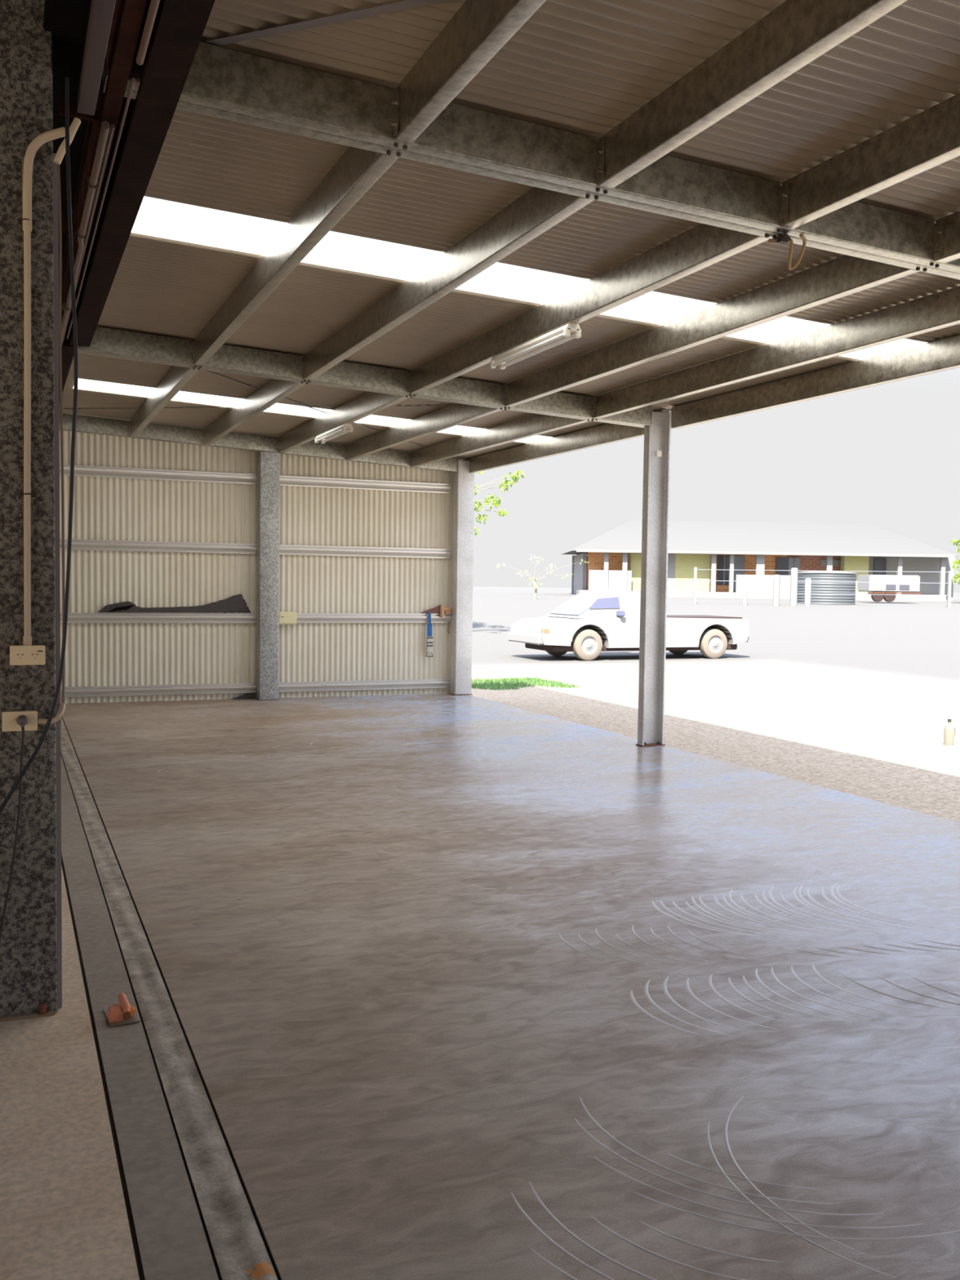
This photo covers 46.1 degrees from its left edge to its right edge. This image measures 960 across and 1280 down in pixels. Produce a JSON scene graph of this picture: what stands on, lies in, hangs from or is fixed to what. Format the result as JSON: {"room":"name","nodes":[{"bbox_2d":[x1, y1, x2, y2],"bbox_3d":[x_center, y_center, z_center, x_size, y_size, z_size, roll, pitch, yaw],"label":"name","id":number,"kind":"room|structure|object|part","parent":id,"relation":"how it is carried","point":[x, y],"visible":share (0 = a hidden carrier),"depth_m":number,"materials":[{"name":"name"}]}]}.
{"room":"open carport shed","nodes":[
{"label":"open carport shed","id":0,"kind":"room"},
{"bbox_2d":[0,865,139,1279],"bbox_3d":[-4.184,1.506,3.110,5.868,0.250,21.200,0,3,-23],"label":"floor","id":1,"kind":"structure","parent":0,"point":[64,1215],"depth_m":3.13,"materials":[{"name":"concrete"}]},
{"bbox_2d":[0,0,62,1022],"bbox_3d":[-1.709,-0.464,4.029,0.388,3.660,0.190,0,3,-23],"label":"column","id":2,"kind":"structure","parent":1,"relation":"on","point":[31,942],"depth_m":4.01,"materials":[{"name":"metal"}]},
{"bbox_2d":[1,710,37,731],"bbox_3d":[-1.635,0.287,4.008,0.117,0.069,0.046,0,3,-23],"label":"power outlet","id":3,"kind":"object","parent":2,"relation":"attached to","point":[9,723],"visible":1,"depth_m":3.99,"materials":[{"name":"beige"}]},
{"bbox_2d":[0,715,27,942],"bbox_3d":[-2.064,0.819,3.899,0.944,1.109,0.096,0,3,-10],"label":"cable","id":4,"kind":"object","parent":3,"relation":"attached to","point":[22,720],"visible":0.98,"depth_m":3.95,"materials":[{"name":"grey"}]},
{"bbox_2d":[38,702,65,724],"bbox_3d":[-1.538,0.266,4.061,0.043,0.072,0.105,4,4,44],"label":"conduit","id":5,"kind":"object","parent":3,"relation":"attached to","point":[62,706],"visible":0.88,"depth_m":4.06,"materials":[{"name":"beige"}]},
{"bbox_2d":[9,644,45,665],"bbox_3d":[-1.608,0.053,4.007,0.117,0.069,0.044,0,3,-23],"label":"power outlet","id":6,"kind":"object","parent":2,"relation":"attached to","point":[20,655],"visible":1,"depth_m":3.99,"materials":[{"name":"beige"}]},
{"bbox_3d":[-1.749,1.357,4.121,0.362,0.012,0.185,0,3,-23],"label":"plate","id":7,"kind":"part","parent":2,"relation":"part of","materials":[{"name":"brown"}]},
{"bbox_2d":[0,76,78,813],"bbox_3d":[-1.689,-0.557,3.841,0.605,2.733,0.060,0,3,-15],"label":"cable","id":8,"kind":"object","parent":2,"relation":"hanging from","point":[67,79],"visible":1,"depth_m":3.92,"materials":[{"name":"black plastic"}]},
{"bbox_2d":[17,126,65,645],"bbox_3d":[-1.541,-0.892,3.985,0.163,1.824,0.036,0,3,-23],"label":"conduit","id":9,"kind":"object","parent":2,"relation":"attached to","point":[27,221],"visible":0.98,"depth_m":3.95,"materials":[{"name":"beige"}]},
{"bbox_2d":[57,164,65,702],"bbox_3d":[-1.493,-0.741,4.021,0.021,1.940,0.011,0,3,-23],"label":"cable","id":10,"kind":"object","parent":2,"relation":"attached to","point":[58,165],"visible":0.84,"depth_m":4.01,"materials":[{"name":"brown plastic"}]},
{"bbox_2d":[53,117,80,164],"bbox_3d":[-1.442,-1.746,3.945,0.097,0.174,0.034,-2,4,-42],"label":"conduit","id":11,"kind":"object","parent":2,"relation":"attached to","point":[76,122],"visible":0.84,"depth_m":3.93,"materials":[{"name":"beige"}]},
{"bbox_2d":[59,430,462,703],"bbox_3d":[-5.515,-0.826,13.896,11.580,3.550,0.021,0,3,-23],"label":"wall","id":12,"kind":"structure","parent":0,"point":[105,508],"depth_m":14.87,"materials":[{"name":"metal"}]},
{"bbox_2d":[61,586,959,1279],"bbox_3d":[8.683,-0.599,36.188,204.000,1.100,180.000,0,3,-23],"label":"ground","id":13,"kind":"structure","parent":0,"point":[859,700],"depth_m":18.30,"materials":[{"name":"concrete"}]},
{"bbox_2d":[61,756,218,1279],"bbox_3d":[-1.385,1.488,4.256,0.155,0.248,21.150,0,3,-23],"label":"floor strip","id":14,"kind":"object","parent":13,"relation":"on","point":[172,1242],"depth_m":3.43,"materials":[{"name":"concrete"}]},
{"bbox_2d":[102,992,140,1026],"bbox_3d":[-1.306,1.331,4.109,0.108,0.076,0.177,-1,3,-26],"label":"door stop","id":15,"kind":"object","parent":14,"relation":"on","point":[125,1013],"visible":1,"depth_m":4.05,"materials":[{"name":"orange metal"}]},
{"bbox_3d":[-1.317,1.344,4.066,0.050,0.044,0.055,-1,3,-26],"label":"handle mount","id":16,"kind":"part","parent":15,"relation":"part of","materials":[{"name":"brown"}]},
{"bbox_3d":[-1.306,1.367,4.111,0.108,0.005,0.177,-1,3,-26],"label":"blade","id":17,"kind":"part","parent":15,"relation":"part of","materials":[{"name":"brown metal"}]},
{"bbox_3d":[-1.290,1.321,4.091,0.031,0.052,0.108,-1,3,-29],"label":"handle","id":18,"kind":"part","parent":15,"relation":"part of","materials":[{"name":"brown"}]},
{"bbox_2d":[473,470,524,535],"bbox_3d":[-1.051,-2.812,29.961,4.441,6.295,1.729,1,3,0],"label":"tree","id":19,"kind":"object","parent":13,"relation":"on","point":[517,475],"visible":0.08,"depth_m":29.82,"materials":[{"name":"green plant"}]},
{"bbox_2d":[471,675,581,690],"bbox_3d":[0.269,0.702,18.643,2.328,0.075,1.777,0,3,-23],"label":"grass","id":20,"kind":"structure","parent":13,"relation":"on","point":[528,682],"depth_m":18.59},
{"bbox_2d":[496,554,587,599],"bbox_3d":[2.525,-2.503,45.916,3.765,1.928,0.653,1,3,0],"label":"shrub","id":21,"kind":"object","parent":13,"relation":"on","point":[526,572],"visible":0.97,"depth_m":45.92,"materials":[{"name":"beige plant"}]},
{"bbox_2d":[506,592,749,660],"bbox_3d":[3.476,-0.329,25.928,5.480,1.468,1.820,0,3,-23],"label":"ute","id":22,"kind":"object","parent":13,"relation":"on","point":[595,623],"visible":0.98,"depth_m":25.06,"materials":[{"name":"grey"}]},
{"bbox_2d":[616,610,625,616],"bbox_3d":[3.107,-0.585,24.890,0.120,0.120,0.220,0,3,-23],"label":"mirror","id":23,"kind":"object","parent":22,"relation":"on","point":[619,613],"depth_m":24.81,"materials":[{"name":"silver glass"}]},
{"bbox_2d":[666,615,742,618],"bbox_3d":[4.797,-0.532,26.525,2.260,0.055,1.480,0,3,-23],"label":"tray","id":24,"kind":"object","parent":22,"relation":"on","point":[668,616],"depth_m":26.17,"materials":[{"name":"grey"}]},
{"bbox_2d":[742,578,747,604],"bbox_3d":[9.867,-1.787,41.956,0.174,1.010,0.174,0,3,-23],"label":"fence post","id":25,"kind":"object","parent":13,"relation":"on","point":[744,580],"visible":1,"depth_m":41.88,"materials":[{"name":"grey"}]},
{"bbox_2d":[561,520,959,601],"bbox_3d":[14.021,-4.126,58.379,19.119,4.000,7.750,1,3,0],"label":"house","id":26,"kind":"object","parent":13,"relation":"on","point":[614,557],"visible":0.7,"depth_m":55.81,"materials":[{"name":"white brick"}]},
{"bbox_3d":[6.142,-3.224,55.002,0.210,2.120,0.200,1,3,0],"label":"verandah post","id":27,"kind":"part","parent":26,"relation":"part of","materials":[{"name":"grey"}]},
{"bbox_3d":[7.052,-3.211,55.002,0.230,2.120,0.200,1,3,0],"label":"verandah post","id":28,"kind":"part","parent":26,"relation":"part of","materials":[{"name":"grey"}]},
{"bbox_3d":[11.377,-3.148,55.002,0.220,2.120,0.200,1,3,0],"label":"verandah post","id":29,"kind":"part","parent":26,"relation":"part of","materials":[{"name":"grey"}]},
{"bbox_3d":[12.257,-3.135,55.002,0.180,2.120,0.200,1,3,0],"label":"verandah post","id":30,"kind":"part","parent":26,"relation":"part of","materials":[{"name":"grey"}]},
{"bbox_3d":[12.928,-3.311,56.359,0.534,1.766,0.090,1,3,0],"label":"door","id":31,"kind":"part","parent":26,"relation":"part of","materials":[{"name":"grey"}]},
{"bbox_3d":[13.647,-3.115,55.002,0.400,2.120,0.200,1,3,0],"label":"verandah post","id":32,"kind":"part","parent":26,"relation":"part of","materials":[{"name":"grey"}]},
{"bbox_3d":[15.094,-3.259,56.361,0.616,1.725,0.090,1,3,0],"label":"door","id":33,"kind":"part","parent":26,"relation":"part of","materials":[{"name":"grey"}]},
{"bbox_3d":[17.016,-3.066,55.002,0.260,2.120,0.200,1,3,0],"label":"verandah post","id":34,"kind":"part","parent":26,"relation":"part of","materials":[{"name":"grey"}]},
{"bbox_3d":[20.446,-3.017,55.002,0.200,2.120,0.200,1,3,0],"label":"verandah post","id":35,"kind":"part","parent":26,"relation":"part of","materials":[{"name":"grey"}]},
{"bbox_3d":[22.546,-2.986,55.002,0.200,2.120,0.200,1,3,0],"label":"verandah post","id":36,"kind":"part","parent":26,"relation":"part of","materials":[{"name":"grey"}]},
{"bbox_2d":[773,574,780,605],"bbox_3d":[11.028,-1.851,41.952,0.232,1.170,0.232,0,3,-23],"label":"fence post","id":37,"kind":"object","parent":13,"relation":"on","point":[776,579],"visible":0.97,"depth_m":41.86,"materials":[{"name":"grey"}]},
{"bbox_2d":[790,568,798,605],"bbox_3d":[11.680,-1.971,41.945,0.251,1.430,0.251,0,3,-23],"label":"fence post","id":38,"kind":"object","parent":13,"relation":"on","point":[794,571],"visible":0.97,"depth_m":41.84,"materials":[{"name":"grey"}]},
{"bbox_2d":[804,577,811,605],"bbox_3d":[12.197,-1.774,41.955,0.212,1.050,0.212,0,3,-23],"label":"fence post","id":39,"kind":"object","parent":13,"relation":"on","point":[807,581],"visible":0.97,"depth_m":41.87,"materials":[{"name":"grey"}]},
{"bbox_2d":[693,567,951,607],"bbox_3d":[12.779,-1.924,42.117,9.600,1.450,0.100,1,3,0],"label":"wire fence","id":40,"kind":"object","parent":13,"relation":"on","point":[949,572],"visible":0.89,"depth_m":42.10,"materials":[{"name":"grey"}]},
{"bbox_3d":[8.030,-1.993,42.117,0.100,1.450,0.100,1,3,0],"label":"post","id":41,"kind":"part","parent":40,"relation":"part of","materials":[{"name":"grey"}]},
{"bbox_3d":[17.529,-1.855,42.117,0.100,1.450,0.100,1,3,0],"label":"post","id":42,"kind":"part","parent":40,"relation":"part of","materials":[{"name":"grey"}]},
{"bbox_2d":[797,571,857,604],"bbox_3d":[13.762,-2.091,44.842,2.320,1.330,2.320,0,3,-23],"label":"water tank","id":43,"kind":"object","parent":13,"relation":"on","point":[830,582],"visible":0.84,"depth_m":43.85,"materials":[{"name":"grey metal"}]},
{"bbox_3d":[13.771,-2.700,44.810,2.320,0.110,2.320,0,3,-23],"label":"lid","id":44,"kind":"part","parent":43,"relation":"part of","materials":[{"name":"grey"}]},
{"bbox_2d":[857,574,921,601],"bbox_3d":[17.559,-2.219,48.527,2.250,1.147,1.620,1,3,0],"label":"trailer","id":45,"kind":"object","parent":13,"relation":"on","point":[909,584],"visible":0.94,"depth_m":47.74,"materials":[{"name":"grey"}]},
{"bbox_3d":[17.556,-1.981,47.748,2.250,0.040,0.040,1,3,0],"label":"rail","id":46,"kind":"part","parent":45,"relation":"part of","materials":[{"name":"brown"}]},
{"bbox_2d":[942,718,955,746],"bbox_3d":[5.106,0.998,12.237,0.139,0.287,0.109,1,3,9],"label":"plastic jug","id":47,"kind":"object","parent":13,"relation":"on","point":[949,731],"visible":1,"depth_m":12.20,"materials":[{"name":"beige"}]},
{"bbox_2d":[950,538,959,584],"bbox_3d":[21.742,-3.259,49.885,1.847,3.594,1.292,1,3,0],"label":"tree","id":48,"kind":"object","parent":13,"relation":"on","point":[957,562],"visible":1,"depth_m":49.97,"materials":[{"name":"green plant"}]},
{"bbox_2d":[62,693,959,1279],"bbox_3d":[1.301,1.463,5.420,5.430,0.254,21.220,0,3,-23],"label":"floor","id":49,"kind":"structure","parent":0,"point":[460,987],"depth_m":4.46,"materials":[{"name":"concrete"}]},
{"bbox_2d":[60,716,277,1279],"bbox_3d":[-2.254,1.225,6.700,0.118,0.017,15.950,0,3,-23],"label":"floor track","id":50,"kind":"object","parent":49,"relation":"in","point":[240,1251],"depth_m":3.56,"materials":[{"name":"metal"}]},
{"bbox_2d":[61,717,280,1279],"bbox_3d":[-1.327,1.396,4.275,0.302,0.050,21.150,0,3,-23],"label":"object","id":51,"kind":"structure","parent":49,"relation":"in","point":[136,1251],"depth_m":3.49,"materials":[{"name":"black"}]},
{"bbox_2d":[230,692,255,699],"bbox_3d":[-3.142,0.740,14.933,0.320,0.085,0.050,0,3,-23],"label":"sheet offcut","id":52,"kind":"object","parent":49,"relation":"on","point":[247,695],"visible":1,"depth_m":14.93,"materials":[{"name":"grey"}]},
{"bbox_2d":[255,451,279,700],"bbox_3d":[-2.794,-0.832,14.852,0.270,3.241,0.220,0,3,-23],"label":"steel post","id":53,"kind":"object","parent":49,"relation":"on","point":[268,463],"visible":1,"depth_m":14.77,"materials":[{"name":"metal"}]},
{"bbox_2d":[59,464,257,484],"bbox_3d":[-4.206,-2.107,14.326,2.745,0.130,0.054,0,3,-23],"label":"wall rail","id":54,"kind":"object","parent":53,"relation":"attached to","point":[79,470],"depth_m":14.38,"materials":[{"name":"silver metal"}]},
{"bbox_2d":[60,682,256,697],"bbox_3d":[-4.246,0.643,14.469,2.745,0.130,0.054,0,3,-23],"label":"rail","id":55,"kind":"object","parent":53,"relation":"attached to","point":[217,688],"depth_m":14.51,"materials":[{"name":"silver metal"}]},
{"bbox_2d":[59,538,257,554],"bbox_3d":[-4.219,-1.193,14.373,2.745,0.130,0.054,0,3,-23],"label":"wall rail","id":56,"kind":"object","parent":53,"relation":"attached to","point":[77,544],"depth_m":14.42,"materials":[{"name":"silver metal"}]},
{"bbox_2d":[60,612,256,622],"bbox_3d":[-4.232,-0.284,14.421,2.745,0.130,0.054,0,3,-23],"label":"wall rail","id":57,"kind":"object","parent":53,"relation":"attached to","point":[73,617],"depth_m":14.46,"materials":[{"name":"silver metal"}]},
{"bbox_2d":[97,594,251,613],"bbox_3d":[-3.917,-0.473,14.530,1.927,0.255,0.087,0,3,-23],"label":"tarp","id":58,"kind":"object","parent":57,"relation":"on","point":[235,603],"visible":1,"depth_m":14.61,"materials":[{"name":"grey"}]},
{"bbox_3d":[-2.817,0.782,14.936,0.270,0.010,0.220,0,3,-23],"label":"plate","id":59,"kind":"part","parent":53,"relation":"part of","materials":[{"name":"grey"}]},
{"bbox_2d":[278,678,449,692],"bbox_3d":[-1.595,0.624,15.580,2.505,0.130,0.054,0,3,-23],"label":"rail","id":60,"kind":"object","parent":53,"relation":"attached to","point":[408,683],"depth_m":15.57,"materials":[{"name":"silver metal"}]},
{"bbox_2d":[279,544,451,558],"bbox_3d":[-1.568,-1.212,15.485,2.505,0.130,0.054,0,3,-23],"label":"wall rail","id":61,"kind":"object","parent":53,"relation":"attached to","point":[283,548],"depth_m":15.47,"materials":[{"name":"silver metal"}]},
{"bbox_2d":[279,475,452,493],"bbox_3d":[-1.555,-2.126,15.437,2.505,0.130,0.054,0,3,-23],"label":"wall rail","id":62,"kind":"object","parent":53,"relation":"attached to","point":[283,480],"depth_m":15.42,"materials":[{"name":"silver metal"}]},
{"bbox_2d":[297,613,450,622],"bbox_3d":[-1.581,-0.303,15.532,2.505,0.130,0.054,0,3,-23],"label":"rail","id":63,"kind":"object","parent":53,"relation":"attached to","point":[301,617],"depth_m":15.56,"materials":[{"name":"silver metal"}]},
{"bbox_2d":[278,611,297,624],"bbox_3d":[-2.575,-0.296,15.059,0.243,0.164,0.073,0,3,-23],"label":"power outlet","id":64,"kind":"object","parent":63,"relation":"attached to","point":[284,617],"visible":0.91,"depth_m":15.03,"materials":[{"name":"beige"}]},
{"bbox_2d":[425,612,433,657],"bbox_3d":[-0.714,-0.075,15.873,0.114,0.628,0.085,0,3,-23],"label":"strap","id":65,"kind":"object","parent":63,"relation":"hanging from","point":[429,638],"visible":1,"depth_m":15.85,"materials":[{"name":"blue"}]},
{"bbox_2d":[421,604,451,617],"bbox_3d":[-0.613,-0.405,15.891,0.440,0.175,0.085,0,3,-23],"label":"tool","id":66,"kind":"object","parent":63,"relation":"on","point":[440,609],"visible":1,"depth_m":15.90,"materials":[{"name":"brown"}]},
{"bbox_3d":[-0.688,-0.436,15.888,0.300,0.115,0.030,0,3,-23],"label":"blade","id":67,"kind":"part","parent":66,"relation":"part of","materials":[{"name":"brown"}]},
{"bbox_2d":[448,460,474,695],"bbox_3d":[-0.249,-0.867,15.907,0.270,3.278,0.220,0,3,-23],"label":"steel post","id":68,"kind":"object","parent":49,"relation":"on","point":[463,508],"visible":0.94,"depth_m":15.82,"materials":[{"name":"metal"}]},
{"bbox_2d":[59,413,457,471],"bbox_3d":[-2.847,-2.558,14.684,5.455,0.461,0.075,0,3,-23],"label":"rafter","id":69,"kind":"object","parent":68,"relation":"attached to","point":[85,424],"visible":0.66,"depth_m":14.53,"materials":[{"name":"metal"}]},
{"bbox_2d":[462,409,669,473],"bbox_3d":[0.812,-2.311,13.567,0.076,0.205,5.287,0,3,-23],"label":"fascia beam","id":70,"kind":"structure","parent":68,"relation":"attached to","point":[606,433],"depth_m":13.22,"materials":[{"name":"metal"}]},
{"bbox_2d":[635,411,671,746],"bbox_3d":[1.718,-0.595,11.116,0.270,3.288,0.122,0,3,-23],"label":"steel post","id":71,"kind":"object","parent":49,"relation":"on","point":[657,437],"visible":0.98,"depth_m":11.15,"materials":[{"name":"metal"}]},
{"bbox_3d":[1.694,1.041,11.202,0.270,0.010,0.120,0,3,-23],"label":"plate","id":72,"kind":"part","parent":71,"relation":"part of","materials":[{"name":"grey"}]},
{"bbox_2d":[62,0,959,459],"bbox_3d":[1.171,-2.135,5.319,5.940,0.305,21.120,0,3,-23],"label":"ceiling","id":73,"kind":"structure","parent":0,"point":[583,67],"depth_m":5.52,"materials":[{"name":"metal"}]},
{"bbox_2d":[58,321,74,397],"bbox_3d":[-4.262,-2.522,11.206,0.175,0.248,5.600,0,3,-23],"label":"header beam","id":74,"kind":"structure","parent":73,"relation":"attached to","point":[68,354],"depth_m":9.13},
{"bbox_2d":[43,0,91,265],"bbox_3d":[-2.446,-2.285,6.389,0.198,0.030,15.900,0,3,-23],"label":"header board","id":75,"kind":"object","parent":74,"relation":"attached to","point":[67,20],"visible":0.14,"depth_m":4.22,"materials":[{"name":"black"}]},
{"bbox_2d":[61,120,110,342],"bbox_3d":[-3.348,-2.245,8.891,0.048,0.046,9.900,0,3,-23],"label":"pipe","id":76,"kind":"object","parent":74,"relation":"attached to","point":[92,180],"visible":0.76,"depth_m":5.21,"materials":[{"name":"brown"}]},
{"bbox_2d":[61,124,115,347],"bbox_3d":[-3.322,-2.262,8.901,0.016,0.016,9.800,0,3,-23],"label":"pipe","id":77,"kind":"object","parent":74,"relation":"attached to","point":[112,126],"visible":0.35,"depth_m":5.21,"materials":[{"name":"brown"}]},
{"bbox_2d":[77,326,652,427],"bbox_3d":[-0.864,-2.283,9.906,5.415,0.459,0.155,0,3,-23],"label":"rafter","id":78,"kind":"object","parent":74,"relation":"attached to","point":[105,342],"visible":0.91,"depth_m":9.69,"materials":[{"name":"metal"}]},
{"bbox_2d":[128,365,199,437],"bbox_3d":[-3.347,-2.489,11.687,0.096,0.200,5.061,0,3,-23],"label":"purlin","id":79,"kind":"object","parent":78,"relation":"attached to","point":[177,377],"visible":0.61,"depth_m":11.28,"materials":[{"name":"metal"}]},
{"bbox_2d":[203,378,306,444],"bbox_3d":[-2.508,-2.452,12.041,0.096,0.200,5.061,0,3,-23],"label":"purlin","id":80,"kind":"object","parent":78,"relation":"attached to","point":[274,390],"visible":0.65,"depth_m":11.69,"materials":[{"name":"metal"}]},
{"bbox_2d":[276,391,410,453],"bbox_3d":[-1.633,-2.413,12.411,0.096,0.200,5.061,0,3,-23],"label":"purlin","id":81,"kind":"object","parent":78,"relation":"attached to","point":[368,403],"visible":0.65,"depth_m":12.03,"materials":[{"name":"metal"}]},
{"bbox_2d":[314,423,352,443],"bbox_3d":[-1.620,-2.271,12.427,0.112,0.082,1.180,0,3,-23],"label":"fluorescent light","id":82,"kind":"object","parent":81,"relation":"attached to","point":[344,427],"visible":1,"depth_m":12.30,"materials":[{"name":"white plastic"}]},
{"bbox_2d":[345,403,504,460],"bbox_3d":[-0.785,-2.375,12.769,0.096,0.200,5.061,0,3,-23],"label":"purlin","id":83,"kind":"object","parent":78,"relation":"attached to","point":[455,414],"visible":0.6,"depth_m":12.47,"materials":[{"name":"metal"}]},
{"bbox_2d":[409,413,591,466],"bbox_3d":[0.054,-2.338,13.123,0.096,0.200,5.061,0,3,-23],"label":"purlin","id":84,"kind":"object","parent":78,"relation":"attached to","point":[537,424],"visible":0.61,"depth_m":12.86,"materials":[{"name":"metal"}]},
{"bbox_2d":[61,0,147,342],"bbox_3d":[-1.227,-2.106,3.870,0.067,0.230,10.300,0,3,-23],"label":"door track","id":85,"kind":"structure","parent":73,"relation":"attached to","point":[128,15],"depth_m":4.21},
{"bbox_2d":[76,0,115,115],"bbox_3d":[-0.406,-1.860,1.677,0.062,0.050,5.600,0,3,-23],"label":"channel","id":86,"kind":"object","parent":85,"relation":"attached to","point":[101,12],"visible":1,"depth_m":3.77,"materials":[{"name":"grey"}]},
{"bbox_2d":[66,77,135,339],"bbox_3d":[-2.142,-2.109,6.174,0.012,0.012,4.750,0,3,-23],"label":"pipe","id":87,"kind":"object","parent":85,"relation":"attached to","point":[133,79],"visible":1,"depth_m":5.01,"materials":[{"name":"brown"}]},
{"bbox_2d":[135,0,159,65],"bbox_3d":[-0.182,-1.849,1.519,0.026,0.026,5.135,0,3,-23],"label":"pipe","id":88,"kind":"object","parent":85,"relation":"attached to","point":[154,4],"visible":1,"depth_m":3.63,"materials":[{"name":"brown"}]},
{"bbox_2d":[69,0,214,346],"bbox_3d":[-1.089,-2.103,3.928,0.145,0.238,10.300,0,3,-23],"label":"header beam","id":89,"kind":"structure","parent":73,"relation":"attached to","point":[179,27],"depth_m":4.61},
{"bbox_2d":[61,294,79,302],"bbox_3d":[-2.732,-2.224,7.321,0.250,0.035,0.030,0,3,-23],"label":"batten","id":90,"kind":"object","parent":89,"relation":"attached to","point":[78,301],"visible":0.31,"depth_m":7.35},
{"bbox_2d":[57,221,97,234],"bbox_3d":[-2.114,-2.139,5.847,0.250,0.035,0.030,0,3,-23],"label":"batten","id":91,"kind":"object","parent":89,"relation":"attached to","point":[64,225],"visible":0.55,"depth_m":5.83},
{"bbox_2d":[59,104,127,126],"bbox_3d":[-1.515,-2.056,4.420,0.250,0.035,0.030,0,3,-23],"label":"batten","id":92,"kind":"object","parent":89,"relation":"attached to","point":[73,109],"visible":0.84,"depth_m":4.40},
{"bbox_2d":[102,35,959,279],"bbox_3d":[1.133,-2.007,5.146,5.415,0.459,0.155,0,3,-23],"label":"rafter","id":93,"kind":"object","parent":89,"relation":"attached to","point":[221,82],"visible":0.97,"depth_m":4.67,"materials":[{"name":"metal"}]},
{"bbox_2d":[191,146,399,365],"bbox_3d":[-1.340,-2.212,6.904,0.096,0.200,5.011,0,3,-23],"label":"purlin","id":94,"kind":"object","parent":93,"relation":"attached to","point":[357,170],"visible":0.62,"depth_m":5.96,"materials":[{"name":"metal"}]},
{"bbox_2d":[201,0,448,45],"bbox_3d":[0.658,-2.084,3.386,3.818,0.124,0.045,2,3,25],"label":"strap","id":95,"kind":"object","parent":93,"relation":"attached to","point":[408,3],"visible":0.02,"depth_m":3.96,"materials":[{"name":"silver metal"}]},
{"bbox_2d":[302,186,594,380],"bbox_3d":[-0.501,-2.175,7.258,0.096,0.200,5.011,0,3,-23],"label":"purlin","id":96,"kind":"object","parent":93,"relation":"attached to","point":[537,210],"visible":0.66,"depth_m":6.37,"materials":[{"name":"metal"}]},
{"bbox_2d":[391,0,546,142],"bbox_3d":[0.680,-1.933,2.090,0.096,0.200,5.126,0,3,-23],"label":"purlin","id":97,"kind":"object","parent":93,"relation":"attached to","point":[478,29],"visible":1,"depth_m":3.88,"materials":[{"name":"metal"}]},
{"bbox_2d":[408,223,770,394],"bbox_3d":[0.374,-2.135,7.627,0.096,0.200,5.011,0,3,-23],"label":"purlin","id":98,"kind":"object","parent":93,"relation":"attached to","point":[702,246],"visible":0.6,"depth_m":6.74,"materials":[{"name":"metal"}]},
{"bbox_2d":[489,323,581,369],"bbox_3d":[0.358,-1.998,7.713,0.112,0.082,1.220,0,3,-23],"label":"fluorescent light","id":99,"kind":"object","parent":98,"relation":"attached to","point":[565,331],"visible":1,"depth_m":7.58,"materials":[{"name":"white metal"}]},
{"bbox_2d":[503,254,919,406],"bbox_3d":[1.222,-2.098,7.985,0.096,0.200,5.011,0,3,-23],"label":"purlin","id":100,"kind":"object","parent":93,"relation":"attached to","point":[845,275],"visible":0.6,"depth_m":7.21,"materials":[{"name":"metal"}]},
{"bbox_2d":[595,0,907,188],"bbox_3d":[1.518,-1.896,2.444,0.096,0.200,5.126,0,3,-23],"label":"purlin","id":101,"kind":"object","parent":93,"relation":"attached to","point":[795,33],"visible":1,"depth_m":3.92,"materials":[{"name":"metal"}]},
{"bbox_2d":[591,285,959,418],"bbox_3d":[2.061,-2.060,8.339,0.096,0.200,5.011,0,3,-23],"label":"purlin","id":102,"kind":"object","parent":93,"relation":"attached to","point":[941,309],"visible":1,"depth_m":7.88,"materials":[{"name":"metal"}]},
{"bbox_2d":[768,233,806,270],"bbox_3d":[1.453,-1.826,5.296,0.168,0.130,0.150,0,3,-23],"label":"tie","id":103,"kind":"object","parent":93,"relation":"attached to","point":[782,238],"visible":1,"depth_m":5.28,"materials":[{"name":"brown"}]},
{"bbox_2d":[778,93,959,228],"bbox_3d":[2.394,-1.857,2.814,0.096,0.200,5.126,0,3,-23],"label":"purlin","id":104,"kind":"object","parent":93,"relation":"attached to","point":[929,139],"visible":1,"depth_m":4.61,"materials":[{"name":"metal"}]},
{"bbox_2d":[933,210,959,262],"bbox_3d":[3.242,-1.819,3.171,0.096,0.200,5.126,0,3,-23],"label":"purlin","id":105,"kind":"object","parent":93,"relation":"attached to","point":[946,239],"visible":1,"depth_m":5.45,"materials":[{"name":"metal"}]},
{"bbox_2d":[86,405,446,408],"bbox_3d":[-1.825,-2.527,12.228,6.775,0.236,0.030,2,3,21],"label":"strap","id":106,"kind":"object","parent":73,"relation":"attached to","point":[390,406],"visible":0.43,"depth_m":12.35,"materials":[{"name":"silver metal"}]},
{"bbox_2d":[72,378,552,443],"bbox_3d":[-1.681,-2.552,12.738,5.460,0.282,0.730,0,3,-23],"label":"skylight","id":107,"kind":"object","parent":73,"relation":"attached to","point":[88,384],"depth_m":12.38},
{"bbox_2d":[200,368,425,448],"bbox_3d":[-1.800,-2.527,12.348,0.030,0.238,6.958,2,3,22],"label":"strap","id":108,"kind":"object","parent":73,"relation":"attached to","point":[200,369],"visible":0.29,"depth_m":11.91,"materials":[{"name":"silver metal"}]},
{"bbox_2d":[131,195,925,359],"bbox_3d":[0.540,-2.239,7.237,5.620,0.289,0.710,0,3,-23],"label":"skylight","id":109,"kind":"object","parent":73,"relation":"attached to","point":[160,218],"depth_m":6.84,"materials":[{"name":"plastic"}]},
{"bbox_2d":[671,334,959,428],"bbox_3d":[2.863,-2.028,8.677,0.076,0.205,5.007,0,3,-23],"label":"fascia beam","id":110,"kind":"structure","parent":73,"relation":"attached to","point":[944,354],"depth_m":8.87,"materials":[{"name":"metal"}]}
]}

